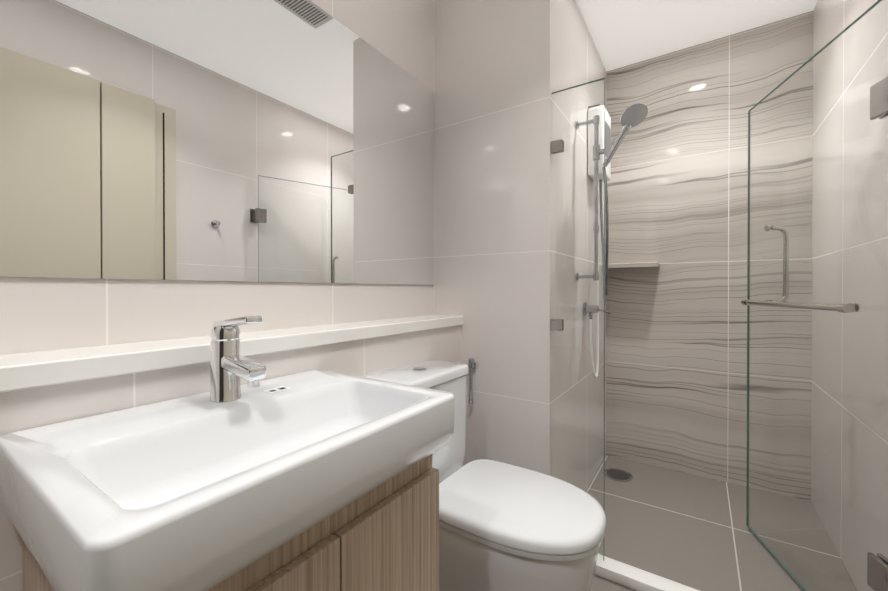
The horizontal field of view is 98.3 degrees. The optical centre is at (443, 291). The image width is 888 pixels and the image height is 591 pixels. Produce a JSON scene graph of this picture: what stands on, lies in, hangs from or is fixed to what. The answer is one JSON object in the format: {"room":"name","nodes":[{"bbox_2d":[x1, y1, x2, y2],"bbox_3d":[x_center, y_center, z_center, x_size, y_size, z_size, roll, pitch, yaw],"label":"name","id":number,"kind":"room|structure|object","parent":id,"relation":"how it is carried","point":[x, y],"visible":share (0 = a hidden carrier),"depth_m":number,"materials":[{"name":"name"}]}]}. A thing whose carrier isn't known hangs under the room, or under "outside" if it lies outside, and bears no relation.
{"room":"bathroom","nodes":[
{"label":"bathroom","id":0,"kind":"room"},
{"bbox_2d":[310,0,433,91],"bbox_3d":[-0.280,-1.150,1.544,0.100,0.427,0.683,0,0,34],"label":"wall","id":1,"kind":"structure","parent":0,"point":[402,31],"depth_m":1.59,"materials":[{"name":"tile"}]},
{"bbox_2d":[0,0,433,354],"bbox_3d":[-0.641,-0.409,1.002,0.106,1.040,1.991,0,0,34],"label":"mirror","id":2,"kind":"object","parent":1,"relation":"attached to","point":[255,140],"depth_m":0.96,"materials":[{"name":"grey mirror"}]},
{"bbox_2d":[576,0,816,70],"bbox_3d":[0.282,-1.419,0.945,1.698,0.100,3.430,0,0,34],"label":"ceiling","id":3,"kind":"structure","parent":0,"point":[623,33],"depth_m":1.95,"materials":[{"name":"white paint"}]},
{"bbox_2d":[606,11,812,500],"bbox_3d":[1.478,-0.175,2.155,1.045,2.400,0.100,0,0,34],"label":"wall","id":4,"kind":"structure","parent":0,"point":[676,352],"depth_m":2.10,"materials":[{"name":"tile"}]},
{"bbox_2d":[602,261,659,268],"bbox_3d":[1.099,-0.155,2.263,0.294,0.030,0.138,0,0,34],"label":"shower shelf","id":5,"kind":"object","parent":4,"relation":"attached to","point":[637,265],"visible":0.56,"depth_m":2.20,"materials":[{"name":"stone"}]},
{"bbox_2d":[586,455,856,590],"bbox_3d":[0.282,1.081,0.958,1.698,0.100,3.430,0,0,34],"label":"floor","id":6,"kind":"structure","parent":0,"point":[692,531],"depth_m":1.63,"materials":[{"name":"tile"}]},
{"bbox_2d":[22,454,438,590],"bbox_3d":[-0.339,0.690,0.715,0.432,0.685,0.540,0,0,34],"label":"bathroom vanity","id":7,"kind":"object","parent":6,"relation":"on","point":[384,536],"visible":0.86,"depth_m":0.64,"materials":[{"name":"brown wood"}]},
{"bbox_2d":[0,370,453,590],"bbox_3d":[-0.327,0.280,0.705,0.460,0.125,0.600,0,0,34],"label":"basin","id":8,"kind":"object","parent":7,"relation":"in","point":[199,492],"visible":1,"depth_m":0.55,"materials":[{"name":"white ceramic"}]},
{"bbox_2d":[209,315,266,402],"bbox_3d":[-0.407,0.131,0.758,0.148,0.173,0.057,0,0,34],"label":"faucet","id":9,"kind":"object","parent":8,"relation":"on","point":[231,366],"visible":1,"depth_m":0.76,"materials":[{"name":"silver metal"}]},
{"bbox_2d":[0,315,462,590],"bbox_3d":[-0.575,0.572,0.876,0.161,0.920,2.146,0,0,34],"label":"wall","id":10,"kind":"structure","parent":6,"relation":"on","point":[42,388],"depth_m":0.77,"materials":[{"name":"tile"}]},
{"bbox_2d":[365,360,605,590],"bbox_3d":[0.124,0.646,1.181,0.694,0.768,0.378,0,0,34],"label":"toilet","id":11,"kind":"object","parent":6,"relation":"on","point":[503,526],"visible":0.73,"depth_m":1.03,"materials":[{"name":"white ceramic"}]},
{"bbox_2d":[434,0,606,490],"bbox_3d":[0.471,-0.175,2.176,0.653,2.400,1.184,0,0,34],"label":"wall block","id":12,"kind":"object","parent":6,"relation":"on","point":[504,70],"visible":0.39,"depth_m":1.65,"materials":[{"name":"tile"}]},
{"bbox_2d":[468,358,475,404],"bbox_3d":[0.120,0.388,1.672,0.036,0.199,0.045,0,0,34],"label":"bidet sprayer","id":13,"kind":"object","parent":12,"relation":"attached to","point":[471,364],"visible":0.94,"depth_m":1.67,"materials":[{"name":"silver metal"}]},
{"bbox_2d":[575,103,647,377],"bbox_3d":[0.843,-0.261,1.874,0.298,1.405,0.431,0,0,34],"label":"shower rail","id":14,"kind":"object","parent":12,"relation":"attached to","point":[633,115],"visible":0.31,"depth_m":1.80,"materials":[{"name":"silver metal"}]},
{"bbox_2d":[603,468,632,481],"bbox_3d":[0.974,1.022,2.149,0.150,0.005,0.150,0,0,34],"label":"floor drain","id":15,"kind":"object","parent":6,"relation":"on","point":[615,474],"visible":0.94,"depth_m":2.14,"materials":[{"name":"silver metal"}]},
{"bbox_2d":[595,554,699,590],"bbox_3d":[0.815,1.010,1.258,0.945,0.040,0.070,0,0,34],"label":"sill","id":16,"kind":"structure","parent":6,"relation":"on","point":[626,575],"depth_m":1.34,"materials":[{"name":"white stone"}]},
{"bbox_2d":[550,77,605,560],"bbox_3d":[0.506,0.101,1.460,0.198,1.765,0.028,0,0,34],"label":"glass","id":17,"kind":"object","parent":16,"relation":"on","point":[557,147],"visible":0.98,"depth_m":1.45,"materials":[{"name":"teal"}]},
{"bbox_2d":[811,0,887,590],"bbox_3d":[0.918,-0.166,0.466,0.100,2.400,3.330,0,0,34],"label":"wall","id":18,"kind":"structure","parent":0,"point":[832,19],"depth_m":1.40,"materials":[{"name":"tile"}]},
{"bbox_3d":[1.180,0.121,0.967,0.016,1.350,0.060,0,0,34],"label":"shower hinge","id":19,"kind":"object","parent":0,"visible":0},
{"bbox_2d":[741,0,887,590],"bbox_3d":[1.233,0.118,1.319,0.132,1.798,0.713,0,0,14],"label":"shower door","id":20,"kind":"structure","parent":19,"relation":"attached to","point":[877,573],"depth_m":1.25,"materials":[{"name":"clear glass"}]}
]}

